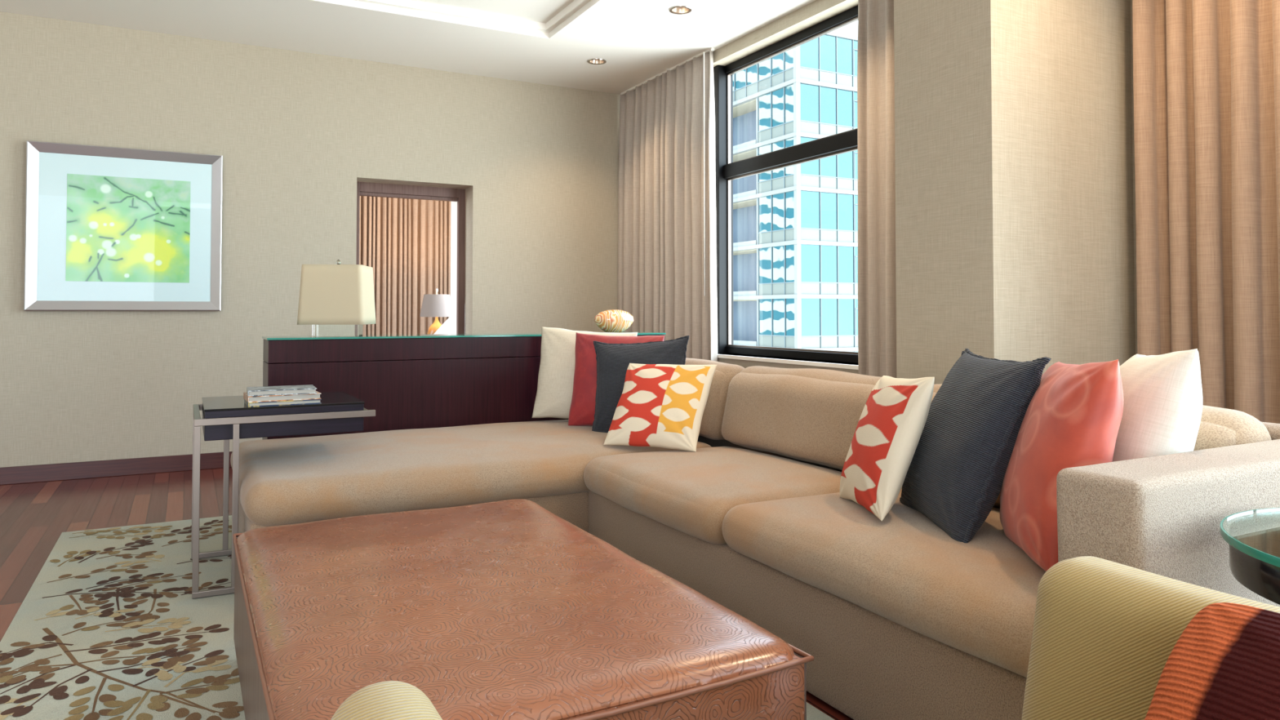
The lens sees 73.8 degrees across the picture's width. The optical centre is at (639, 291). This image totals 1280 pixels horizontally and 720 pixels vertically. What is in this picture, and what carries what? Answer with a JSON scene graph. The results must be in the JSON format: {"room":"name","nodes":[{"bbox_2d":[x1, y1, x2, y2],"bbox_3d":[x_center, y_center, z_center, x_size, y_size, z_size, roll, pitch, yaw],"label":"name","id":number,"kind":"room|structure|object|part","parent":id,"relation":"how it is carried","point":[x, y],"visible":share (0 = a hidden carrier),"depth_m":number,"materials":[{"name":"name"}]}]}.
{"room":"living room","nodes":[
{"label":"living room","id":0,"kind":"room"},
{"bbox_2d":[0,11,620,467],"bbox_3d":[-3.308,-0.259,5.645,7.450,2.894,0.200,1,-2,-28],"label":"wall","id":1,"kind":"structure","parent":0,"point":[295,133],"depth_m":5.88,"materials":[{"name":"paint"}]},
{"bbox_2d":[0,451,231,484],"bbox_3d":[-4.301,1.119,4.960,5.086,0.105,0.018,1,-2,-28],"label":"baseboard","id":2,"kind":"structure","parent":1,"relation":"attached to","point":[133,466],"depth_m":5.43,"materials":[{"name":"brown wood"}]},
{"bbox_2d":[23,140,222,311],"bbox_3d":[-3.306,-0.398,5.509,1.084,1.048,0.042,1,-2,-28],"label":"framed print","id":3,"kind":"object","parent":1,"relation":"attached to","point":[108,228],"visible":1,"depth_m":5.50,"materials":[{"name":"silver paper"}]},
{"bbox_2d":[356,181,465,333],"bbox_3d":[-1.828,0.198,6.670,0.866,2.030,0.240,1,-2,-28],"label":"door frame","id":4,"kind":"structure","parent":1,"relation":"in","point":[456,197],"depth_m":6.75,"materials":[{"name":"brown wood"}]},
{"bbox_2d":[0,0,816,94],"bbox_3d":[-0.813,-1.970,0.992,7.450,0.300,10.830,1,-2,-28],"label":"ceiling","id":5,"kind":"structure","parent":0,"point":[552,42],"depth_m":5.58,"materials":[{"name":"white paint"}]},
{"bbox_2d":[587,58,606,64],"bbox_3d":[-0.317,-1.716,6.274,0.140,0.061,0.140,1,-2,-28],"label":"recessed light","id":6,"kind":"object","parent":5,"relation":"in","point":[593,61],"visible":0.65,"depth_m":6.31,"materials":[{"name":"silver metal"}]},
{"bbox_2d":[617,47,717,361],"bbox_3d":[0.174,-0.252,6.540,0.091,2.864,1.478,1,-2,-27],"label":"drape","id":7,"kind":"object","parent":5,"relation":"hanging from","point":[667,237],"visible":0.68,"depth_m":6.42,"materials":[{"name":"fabric"}]},
{"bbox_2d":[668,5,692,14],"bbox_3d":[0.246,-1.742,5.204,0.140,0.061,0.140,1,-2,-28],"label":"recessed light","id":8,"kind":"object","parent":5,"relation":"in","point":[678,10],"visible":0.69,"depth_m":5.24,"materials":[{"name":"silver metal"}]},
{"bbox_2d":[857,0,896,377],"bbox_3d":[1.411,-0.309,4.224,0.075,2.864,0.899,1,-2,-28],"label":"drape","id":9,"kind":"object","parent":5,"relation":"hanging from","point":[877,278],"visible":0.29,"depth_m":4.52,"materials":[{"name":"fabric"}]},
{"bbox_2d":[1132,0,1279,423],"bbox_3d":[2.123,-0.344,2.770,0.130,2.864,0.985,1,-2,-28],"label":"drape","id":10,"kind":"object","parent":5,"relation":"hanging from","point":[1206,73],"visible":0.67,"depth_m":2.98,"materials":[{"name":"fabric"}]},
{"bbox_2d":[0,466,853,719],"bbox_3d":[-1.886,1.182,2.933,7.450,0.120,15.400,1,-2,-28],"label":"floor","id":11,"kind":"structure","parent":0,"point":[33,516],"depth_m":4.49,"materials":[{"name":"brown wood"}]},
{"bbox_2d":[0,515,834,719],"bbox_3d":[-0.572,1.094,2.077,1.975,0.014,5.450,1,-2,-28],"label":"area rug","id":12,"kind":"object","parent":11,"relation":"on","point":[110,626],"visible":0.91,"depth_m":2.75,"materials":[{"name":"beige carpet"}]},
{"bbox_2d":[191,391,375,599],"bbox_3d":[-1.469,0.783,3.491,0.640,0.676,0.576,1,-2,-28],"label":"side table","id":13,"kind":"object","parent":12,"relation":"on","point":[225,418],"visible":0.93,"depth_m":3.25,"materials":[{"name":"silver metal"}]},
{"bbox_3d":[-1.873,0.803,3.590,0.021,0.600,0.021,1,-2,-28],"label":"leg","id":14,"kind":"part","parent":13,"relation":"part of","materials":[{"name":"silver metal"}]},
{"bbox_3d":[-1.612,0.791,3.100,0.021,0.600,0.021,1,-2,-28],"label":"leg","id":15,"kind":"part","parent":13,"relation":"part of","materials":[{"name":"silver metal"}]},
{"bbox_3d":[-1.809,1.114,3.616,0.166,0.021,0.021,1,-2,-28],"label":"foot rail","id":16,"kind":"part","parent":13,"relation":"part of","materials":[{"name":"silver metal"}]},
{"bbox_3d":[-1.548,1.102,3.127,0.166,0.021,0.021,1,-2,-28],"label":"foot rail","id":17,"kind":"part","parent":13,"relation":"part of","materials":[{"name":"silver metal"}]},
{"bbox_3d":[-1.769,0.804,3.646,0.021,0.600,0.021,1,-2,-28],"label":"leg","id":18,"kind":"part","parent":13,"relation":"part of","materials":[{"name":"silver metal"}]},
{"bbox_3d":[-1.499,0.792,3.160,0.021,0.600,0.021,1,-2,-28],"label":"leg","id":19,"kind":"part","parent":13,"relation":"part of","materials":[{"name":"silver metal"}]},
{"bbox_2d":[244,399,321,407],"bbox_3d":[-1.411,0.433,3.368,0.262,0.017,0.190,1,-2,-29],"label":"hardcover book","id":20,"kind":"object","parent":13,"relation":"on","point":[310,401],"visible":0.62,"depth_m":3.29,"materials":[{"name":"grey paper"}]},
{"bbox_2d":[243,391,321,402],"bbox_3d":[-1.413,0.413,3.368,0.262,0.023,0.185,1,-2,-30],"label":"hardcover book","id":21,"kind":"object","parent":20,"relation":"on","point":[311,396],"visible":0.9,"depth_m":3.29,"materials":[{"name":"grey paper"}]},
{"bbox_2d":[246,384,316,395],"bbox_3d":[-1.413,0.391,3.363,0.245,0.021,0.180,1,-2,-26],"label":"hardcover book","id":22,"kind":"object","parent":21,"relation":"on","point":[308,388],"visible":1,"depth_m":3.30,"materials":[{"name":"grey paper"}]},
{"bbox_3d":[-1.473,0.449,3.499,0.570,0.008,0.515,1,-2,-28],"label":"glass","id":23,"kind":"part","parent":13,"relation":"part of","materials":[{"name":"glass"}]},
{"bbox_3d":[-1.469,0.488,3.498,0.640,0.025,0.576,1,-2,-28],"label":"frame","id":24,"kind":"part","parent":13,"relation":"part of","materials":[{"name":"silver metal"}]},
{"bbox_2d":[330,680,442,719],"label":"armchair","id":25,"kind":"object","parent":12,"relation":"on","point":[388,700],"depth_m":0.84,"materials":[{"name":"beige fabric"}]},
{"bbox_3d":[-0.056,0.678,0.476,0.117,0.571,1.125,1,-2,-28],"label":"armrest","id":26,"kind":"part","parent":25,"relation":"part of","materials":[{"name":"beige fabric"}]},
{"bbox_2d":[232,498,813,719],"bbox_3d":[-0.447,0.887,2.120,0.961,0.401,1.554,1,-2,-28],"label":"leather ottoman","id":27,"kind":"object","parent":12,"relation":"on","point":[508,609],"visible":1,"depth_m":1.75,"materials":[{"name":"brown leather"}]},
{"bbox_3d":[-0.860,0.879,1.900,0.012,0.302,1.516,1,-2,-28],"label":"wood panel","id":28,"kind":"part","parent":27,"relation":"part of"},
{"bbox_3d":[-0.034,0.890,2.339,0.012,0.302,1.516,1,-2,-28],"label":"wood panel","id":29,"kind":"part","parent":27,"relation":"part of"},
{"bbox_2d":[230,358,1279,719],"bbox_3d":[-0.093,0.707,2.968,2.274,0.804,3.532,1,-2,-28],"label":"sectional sofa","id":30,"kind":"object","parent":12,"relation":"on","point":[899,618],"visible":0.64,"depth_m":2.41,"materials":[{"name":"fabric"}]},
{"bbox_2d":[230,419,711,526],"bbox_3d":[-0.766,0.766,3.922,1.982,0.192,1.213,1,-2,-28],"label":"seat cushion","id":31,"kind":"object","parent":30,"relation":"on","point":[282,482],"depth_m":3.40,"materials":[{"name":"fabric"}]},
{"bbox_2d":[532,326,637,418],"bbox_3d":[-0.297,0.455,4.611,0.564,0.524,0.206,0,-1,5],"label":"throw pillow","id":32,"kind":"object","parent":30,"relation":"on","point":[553,397],"visible":0.48,"depth_m":4.57,"materials":[{"name":"beige fabric"}]},
{"bbox_2d":[568,332,664,426],"bbox_3d":[-0.122,0.461,4.402,0.499,0.492,0.204,0,-1,6],"label":"throw pillow","id":33,"kind":"object","parent":30,"relation":"on","point":[582,409],"visible":0.45,"depth_m":4.39,"materials":[{"name":"red fabric"}]},
{"bbox_2d":[591,335,688,432],"bbox_3d":[-0.003,0.475,4.206,0.535,0.515,0.198,0,-1,16],"label":"throw pillow","id":34,"kind":"object","parent":30,"relation":"on","point":[613,360],"visible":0.42,"depth_m":4.19,"materials":[{"name":"black fabric"}]},
{"bbox_2d":[603,363,716,452],"bbox_3d":[0.092,0.503,3.785,0.437,0.350,0.281,-1,-2,25],"label":"throw pillow","id":35,"kind":"object","parent":30,"relation":"on","point":[663,406],"visible":1,"depth_m":3.72,"materials":[{"name":"fabric"}]},
{"bbox_2d":[583,446,841,545],"bbox_3d":[0.312,0.747,3.275,0.763,0.180,1.027,1,-2,-28],"label":"seat cushion","id":36,"kind":"object","parent":30,"relation":"on","point":[686,495],"depth_m":3.06,"materials":[{"name":"fabric"}]},
{"bbox_2d":[684,358,744,439],"bbox_3d":[0.162,0.525,4.423,0.282,0.360,1.123,1,-2,-28],"label":"cushion","id":37,"kind":"object","parent":30,"relation":"on","point":[713,412],"depth_m":3.93,"materials":[{"name":"fabric"}]},
{"bbox_2d":[720,365,881,470],"bbox_3d":[0.686,0.499,3.437,0.285,0.365,1.053,1,-2,-28],"label":"cushion","id":38,"kind":"object","parent":30,"relation":"on","point":[808,415],"depth_m":3.35,"materials":[{"name":"fabric"}]},
{"bbox_2d":[721,487,1045,677],"bbox_3d":[0.827,0.708,2.307,0.766,0.176,1.152,1,-2,-28],"label":"seat cushion","id":39,"kind":"object","parent":30,"relation":"on","point":[974,602],"depth_m":2.05,"materials":[{"name":"fabric"}]},
{"bbox_2d":[840,375,934,520],"bbox_3d":[0.713,0.441,2.500,0.187,0.410,0.453,0,-1,-2],"label":"throw pillow","id":40,"kind":"object","parent":30,"relation":"on","point":[893,418],"visible":1,"depth_m":2.35,"materials":[{"name":"fabric"}]},
{"bbox_2d":[899,348,1051,542],"bbox_3d":[0.889,0.410,2.334,0.263,0.485,0.513,0,-1,-2],"label":"throw pillow","id":41,"kind":"object","parent":30,"relation":"on","point":[954,477],"visible":0.88,"depth_m":2.17,"materials":[{"name":"black fabric"}]},
{"bbox_3d":[0.868,0.600,3.483,0.095,0.470,3.500,1,-2,-28],"label":"frame","id":42,"kind":"part","parent":30,"relation":"part of","materials":[{"name":"beige fabric"}]},
{"bbox_2d":[1000,359,1124,571],"bbox_3d":[0.989,0.398,2.022,0.224,0.496,0.484,0,-1,13],"label":"throw pillow","id":43,"kind":"object","parent":30,"relation":"on","point":[1073,418],"visible":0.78,"depth_m":1.87,"materials":[{"name":"red fabric"}]},
{"bbox_2d":[930,383,1271,507],"bbox_3d":[1.196,0.478,2.483,0.286,0.362,1.090,1,-2,-28],"label":"cushion","id":44,"kind":"object","parent":30,"relation":"on","point":[1219,427],"depth_m":2.05,"materials":[{"name":"fabric"}]},
{"bbox_2d":[1111,348,1202,462],"bbox_3d":[1.211,0.388,2.091,0.240,0.516,0.534,0,-1,18],"label":"throw pillow","id":45,"kind":"object","parent":30,"relation":"on","point":[1162,393],"visible":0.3,"depth_m":1.89,"materials":[{"name":"white fabric"}]},
{"bbox_3d":[1.266,0.711,1.788,0.982,0.739,0.173,1,-2,-28],"label":"armrest","id":46,"kind":"part","parent":30,"relation":"part of","materials":[{"name":"beige fabric"}]},
{"bbox_2d":[1021,555,1279,719],"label":"armchair","id":47,"kind":"object","parent":12,"relation":"on","point":[1106,635],"depth_m":1.25,"materials":[{"name":"beige fabric"}]},
{"bbox_3d":[0.901,0.693,0.967,0.149,0.566,1.094,1,-2,-28],"label":"armrest","id":48,"kind":"part","parent":47,"relation":"part of","materials":[{"name":"beige fabric"}]},
{"bbox_2d":[1144,602,1279,719],"bbox_3d":[0.721,0.526,0.853,0.268,0.294,0.445,1,-2,-26],"label":"throw pillow","id":49,"kind":"object","parent":47,"relation":"on","point":[1224,664],"visible":1,"depth_m":0.99,"materials":[{"name":"fabric"}]},
{"bbox_2d":[434,303,465,333],"bbox_3d":[-1.303,0.650,7.986,1.291,1.190,1.490,1,-2,-28],"label":"bed","id":50,"kind":"object","parent":11,"relation":"on","point":[445,328],"visible":0.02,"depth_m":7.97,"materials":[{"name":"white fabric"}]},
{"bbox_2d":[262,331,666,439],"bbox_3d":[-0.892,0.696,4.740,2.202,0.910,0.319,1,-2,-28],"label":"console table","id":51,"kind":"object","parent":11,"relation":"on","point":[434,380],"visible":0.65,"depth_m":4.44,"materials":[{"name":"brown wood"}]},
{"bbox_2d":[297,259,376,336],"bbox_3d":[-1.555,0.035,4.395,0.326,0.395,0.326,0,-1,-6],"label":"table lamp","id":52,"kind":"object","parent":51,"relation":"on","point":[338,300],"visible":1,"depth_m":4.25,"materials":[{"name":"beige fabric"}]},
{"bbox_3d":[-1.555,0.193,4.391,0.230,0.078,0.100,0,-1,-6],"label":"glass","id":53,"kind":"part","parent":52,"relation":"part of","materials":[{"name":"white"}]},
{"bbox_3d":[-0.892,0.246,4.751,2.202,0.010,0.319,1,-2,-28],"label":"glass","id":54,"kind":"part","parent":51,"relation":"part of","materials":[{"name":"teal glass"}]},
{"bbox_2d":[594,309,634,333],"bbox_3d":[-0.155,0.180,5.124,0.254,0.140,0.178,1,-2,-28],"label":"glass vase","id":55,"kind":"object","parent":51,"relation":"on","point":[618,321],"visible":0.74,"depth_m":5.06,"materials":[{"name":"multicoloured glass"}]},
{"bbox_2d":[1219,507,1279,604],"bbox_3d":[1.254,0.741,1.301,0.602,0.682,0.602,1,-2,-28],"label":"round table","id":56,"kind":"object","parent":11,"relation":"on","point":[1253,536],"visible":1,"depth_m":1.38,"materials":[{"name":"clear glass"}]},
{"bbox_3d":[1.254,0.407,1.309,0.593,0.014,0.593,1,-2,-28],"label":"glass","id":57,"kind":"part","parent":56,"relation":"part of","materials":[{"name":"teal"}]},
{"bbox_3d":[-2.091,0.965,8.769,0.500,0.600,0.415,1,-2,-28],"label":"nightstand","id":58,"kind":"object","parent":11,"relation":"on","visible":0},
{"bbox_2d":[419,288,450,334],"bbox_3d":[-2.095,0.315,8.791,0.340,0.700,0.340,1,-2,-28],"label":"bedside lamp","id":59,"kind":"object","parent":58,"relation":"on","point":[437,305],"visible":0.62,"depth_m":8.68,"materials":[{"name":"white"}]},
{"bbox_3d":[-2.095,0.150,8.795,0.340,0.230,0.340,1,-2,-28],"label":"lamp shade","id":60,"kind":"part","parent":59,"relation":"part of","materials":[{"name":"white fabric"}]},
{"bbox_2d":[712,0,1137,373],"bbox_3d":[2.443,-0.334,2.571,0.180,2.894,10.630,1,-2,-28],"label":"wall","id":61,"kind":"structure","parent":0,"point":[817,11],"depth_m":5.26,"materials":[{"name":"paint"}]},
{"bbox_2d":[713,5,857,363],"bbox_3d":[0.831,-0.595,5.668,0.125,2.053,3.400,1,-2,-28],"label":"window","id":62,"kind":"structure","parent":61,"relation":"in","point":[727,171],"depth_m":5.91,"materials":[{"name":"black metal"}]},
{"bbox_2d":[717,353,858,369],"bbox_3d":[0.792,0.443,5.622,0.175,0.025,3.400,1,-2,-28],"label":"trim","id":63,"kind":"structure","parent":61,"relation":"attached to","point":[834,365],"depth_m":5.22,"materials":[{"name":"white paint"}]},
{"bbox_2d":[893,0,1135,384],"bbox_3d":[1.471,-0.315,3.356,0.800,2.894,0.460,1,-2,-28],"label":"wall","id":64,"kind":"structure","parent":0,"point":[1015,226],"depth_m":3.15,"materials":[{"name":"paint"}]},
{"bbox_3d":[-0.971,-0.177,9.021,0.150,2.894,3.570,1,-2,-28],"label":"wall","id":65,"kind":"structure","parent":0,"visible":0},
{"bbox_2d":[359,181,465,335],"bbox_3d":[-2.566,-0.038,9.516,2.103,2.582,0.070,1,-2,-28],"label":"drape","id":66,"kind":"object","parent":65,"relation":"hanging from","point":[406,242],"visible":0.21,"depth_m":9.48,"materials":[{"name":"fabric"}]},
{"label":"outside","id":67,"kind":"structure","parent":0,"visible":0},
{"bbox_3d":[20.814,35.056,61.194,55.000,1.000,50.000,1,-2,-28],"label":"ground","id":68,"kind":"structure","parent":67,"visible":0},
{"bbox_2d":[733,31,857,351],"bbox_3d":[12.684,9.447,58.493,14.400,50.070,12.240,1,-2,-28],"label":"glass tower","id":69,"kind":"structure","parent":68,"relation":"on","point":[795,228],"depth_m":51.75,"materials":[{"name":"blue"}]},
{"bbox_3d":[6.559,-14.298,55.521,0.030,2.200,1.240,1,-2,-28],"label":"pane","id":70,"kind":"part","parent":69,"relation":"part of","materials":[{"name":"clear glass"}]},
{"bbox_3d":[7.160,-14.325,54.391,0.030,2.200,1.200,1,-2,-28],"label":"pane","id":71,"kind":"part","parent":69,"relation":"part of","materials":[{"name":"clear glass"}]},
{"bbox_3d":[7.494,-10.771,53.921,0.200,2.950,0.210,1,-2,-28],"label":"balcony post","id":72,"kind":"part","parent":69,"relation":"part of","materials":[{"name":"white metal"}]},
{"bbox_3d":[7.494,-7.582,53.843,0.200,2.950,0.210,1,-2,-28],"label":"balcony post","id":73,"kind":"part","parent":69,"relation":"part of","materials":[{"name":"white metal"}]},
{"bbox_3d":[7.494,-4.393,53.765,0.200,2.950,0.210,1,-2,-28],"label":"balcony post","id":74,"kind":"part","parent":69,"relation":"part of","materials":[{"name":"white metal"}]},
{"bbox_3d":[7.494,-1.204,53.688,0.200,2.950,0.210,1,-2,-28],"label":"balcony post","id":75,"kind":"part","parent":69,"relation":"part of","materials":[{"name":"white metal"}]},
{"bbox_3d":[7.494,1.985,53.609,0.200,2.950,0.210,1,-2,-28],"label":"balcony post","id":76,"kind":"part","parent":69,"relation":"part of","materials":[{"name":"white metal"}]},
{"bbox_3d":[7.784,-14.354,53.217,0.030,2.200,1.340,1,-2,-28],"label":"pane","id":77,"kind":"part","parent":69,"relation":"part of","materials":[{"name":"clear glass"}]},
{"bbox_3d":[7.784,-11.165,53.139,0.030,2.200,1.340,1,-2,-28],"label":"pane","id":78,"kind":"part","parent":69,"relation":"part of","materials":[{"name":"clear glass"}]},
{"bbox_3d":[7.784,-7.976,53.062,0.030,2.200,1.340,1,-2,-28],"label":"pane","id":79,"kind":"part","parent":69,"relation":"part of","materials":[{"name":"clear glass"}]},
{"bbox_3d":[7.784,-4.787,52.983,0.030,2.200,1.340,1,-2,-28],"label":"pane","id":80,"kind":"part","parent":69,"relation":"part of","materials":[{"name":"clear glass"}]},
{"bbox_3d":[7.784,-1.598,52.906,0.030,2.200,1.340,1,-2,-28],"label":"pane","id":81,"kind":"part","parent":69,"relation":"part of","materials":[{"name":"clear glass"}]},
{"bbox_3d":[7.784,1.591,52.828,0.030,2.200,1.340,1,-2,-28],"label":"pane","id":82,"kind":"part","parent":69,"relation":"part of","materials":[{"name":"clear glass"}]},
{"bbox_3d":[8.413,-14.383,52.035,0.030,2.200,1.220,1,-2,-28],"label":"pane","id":83,"kind":"part","parent":69,"relation":"part of","materials":[{"name":"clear glass"}]},
{"bbox_3d":[8.413,-11.194,51.957,0.030,2.200,1.220,1,-2,-28],"label":"pane","id":84,"kind":"part","parent":69,"relation":"part of","materials":[{"name":"clear glass"}]},
{"bbox_3d":[8.413,-8.005,51.879,0.030,2.200,1.220,1,-2,-28],"label":"pane","id":85,"kind":"part","parent":69,"relation":"part of","materials":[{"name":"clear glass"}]},
{"bbox_3d":[8.413,-4.816,51.801,0.030,2.200,1.220,1,-2,-28],"label":"pane","id":86,"kind":"part","parent":69,"relation":"part of","materials":[{"name":"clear glass"}]},
{"bbox_3d":[8.413,-1.627,51.723,0.030,2.200,1.220,1,-2,-28],"label":"pane","id":87,"kind":"part","parent":69,"relation":"part of","materials":[{"name":"clear glass"}]},
{"bbox_3d":[8.413,1.562,51.645,0.030,2.200,1.220,1,-2,-28],"label":"pane","id":88,"kind":"part","parent":69,"relation":"part of","materials":[{"name":"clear glass"}]},
{"bbox_3d":[8.963,-14.408,51.002,0.030,2.200,1.000,1,-2,-28],"label":"pane","id":89,"kind":"part","parent":69,"relation":"part of","materials":[{"name":"clear glass"}]},
{"bbox_3d":[8.963,-11.219,50.924,0.030,2.200,1.000,1,-2,-28],"label":"pane","id":90,"kind":"part","parent":69,"relation":"part of","materials":[{"name":"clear glass"}]},
{"bbox_3d":[8.963,-8.030,50.846,0.030,2.200,1.000,1,-2,-28],"label":"pane","id":91,"kind":"part","parent":69,"relation":"part of","materials":[{"name":"clear glass"}]},
{"bbox_3d":[8.963,-4.841,50.768,0.030,2.200,1.000,1,-2,-28],"label":"pane","id":92,"kind":"part","parent":69,"relation":"part of","materials":[{"name":"clear glass"}]},
{"bbox_3d":[8.963,-1.652,50.690,0.030,2.200,1.000,1,-2,-28],"label":"pane","id":93,"kind":"part","parent":69,"relation":"part of","materials":[{"name":"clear glass"}]},
{"bbox_3d":[8.963,1.537,50.612,0.030,2.200,1.000,1,-2,-28],"label":"pane","id":94,"kind":"part","parent":69,"relation":"part of","materials":[{"name":"clear glass"}]},
{"bbox_3d":[9.274,-2.958,50.253,0.280,25.670,0.280,1,-2,-28],"label":"corner post","id":95,"kind":"part","parent":69,"relation":"part of","materials":[{"name":"white metal"}]},
{"bbox_3d":[10.099,-14.411,50.910,1.450,2.200,0.030,1,-2,-28],"label":"pane","id":96,"kind":"part","parent":69,"relation":"part of","materials":[{"name":"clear glass"}]},
{"bbox_3d":[10.099,-11.221,50.832,1.450,2.200,0.030,1,-2,-28],"label":"pane","id":97,"kind":"part","parent":69,"relation":"part of","materials":[{"name":"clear glass"}]},
{"bbox_3d":[10.099,-8.032,50.754,1.450,2.200,0.030,1,-2,-28],"label":"pane","id":98,"kind":"part","parent":69,"relation":"part of","materials":[{"name":"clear glass"}]},
{"bbox_3d":[10.099,-4.843,50.676,1.450,2.200,0.030,1,-2,-28],"label":"pane","id":99,"kind":"part","parent":69,"relation":"part of","materials":[{"name":"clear glass"}]},
{"bbox_3d":[10.099,-1.654,50.598,1.450,2.200,0.030,1,-2,-28],"label":"pane","id":100,"kind":"part","parent":69,"relation":"part of","materials":[{"name":"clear glass"}]},
{"bbox_3d":[10.099,1.535,50.520,1.450,2.200,0.030,1,-2,-28],"label":"pane","id":101,"kind":"part","parent":69,"relation":"part of","materials":[{"name":"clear glass"}]},
{"bbox_3d":[11.348,-14.394,51.574,1.280,2.200,0.030,1,-2,-28],"label":"pane","id":102,"kind":"part","parent":69,"relation":"part of","materials":[{"name":"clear glass"}]},
{"bbox_3d":[11.348,-11.205,51.496,1.280,2.200,0.030,1,-2,-28],"label":"pane","id":103,"kind":"part","parent":69,"relation":"part of","materials":[{"name":"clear glass"}]},
{"bbox_3d":[11.348,-8.016,51.418,1.280,2.200,0.030,1,-2,-28],"label":"pane","id":104,"kind":"part","parent":69,"relation":"part of","materials":[{"name":"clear glass"}]},
{"bbox_3d":[11.348,-4.827,51.340,1.280,2.200,0.030,1,-2,-28],"label":"pane","id":105,"kind":"part","parent":69,"relation":"part of","materials":[{"name":"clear glass"}]},
{"bbox_3d":[11.348,-1.638,51.262,1.280,2.200,0.030,1,-2,-28],"label":"pane","id":106,"kind":"part","parent":69,"relation":"part of","materials":[{"name":"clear glass"}]},
{"bbox_3d":[11.348,1.551,51.184,1.280,2.200,0.030,1,-2,-28],"label":"pane","id":107,"kind":"part","parent":69,"relation":"part of","materials":[{"name":"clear glass"}]},
{"bbox_3d":[12.509,-14.379,52.191,1.250,2.200,0.030,1,-2,-28],"label":"pane","id":108,"kind":"part","parent":69,"relation":"part of","materials":[{"name":"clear glass"}]},
{"bbox_3d":[12.509,-11.190,52.113,1.250,2.200,0.030,1,-2,-28],"label":"pane","id":109,"kind":"part","parent":69,"relation":"part of","materials":[{"name":"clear glass"}]},
{"bbox_3d":[12.509,-8.001,52.035,1.250,2.200,0.030,1,-2,-28],"label":"pane","id":110,"kind":"part","parent":69,"relation":"part of","materials":[{"name":"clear glass"}]},
{"bbox_3d":[12.509,-4.812,51.957,1.250,2.200,0.030,1,-2,-28],"label":"pane","id":111,"kind":"part","parent":69,"relation":"part of","materials":[{"name":"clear glass"}]},
{"bbox_3d":[12.509,-1.623,51.879,1.250,2.200,0.030,1,-2,-28],"label":"pane","id":112,"kind":"part","parent":69,"relation":"part of","materials":[{"name":"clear glass"}]},
{"bbox_3d":[12.509,1.566,51.801,1.250,2.200,0.030,1,-2,-28],"label":"pane","id":113,"kind":"part","parent":69,"relation":"part of","materials":[{"name":"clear glass"}]},
{"bbox_3d":[13.414,-11.178,52.594,0.700,2.200,0.030,1,-2,-28],"label":"pane","id":114,"kind":"part","parent":69,"relation":"part of","materials":[{"name":"clear glass"}]},
{"bbox_3d":[13.414,-14.367,52.672,0.700,2.200,0.030,1,-2,-28],"label":"pane","id":115,"kind":"part","parent":69,"relation":"part of","materials":[{"name":"clear glass"}]},
{"bbox_3d":[13.414,-7.989,52.516,0.700,2.200,0.030,1,-2,-28],"label":"pane","id":116,"kind":"part","parent":69,"relation":"part of","materials":[{"name":"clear glass"}]},
{"bbox_3d":[13.414,-4.800,52.438,0.700,2.200,0.030,1,-2,-28],"label":"pane","id":117,"kind":"part","parent":69,"relation":"part of","materials":[{"name":"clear glass"}]},
{"bbox_3d":[13.414,-1.611,52.360,0.700,2.200,0.030,1,-2,-28],"label":"pane","id":118,"kind":"part","parent":69,"relation":"part of","materials":[{"name":"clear glass"}]},
{"bbox_3d":[13.414,1.578,52.282,0.700,2.200,0.030,1,-2,-28],"label":"pane","id":119,"kind":"part","parent":69,"relation":"part of","materials":[{"name":"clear glass"}]}
]}

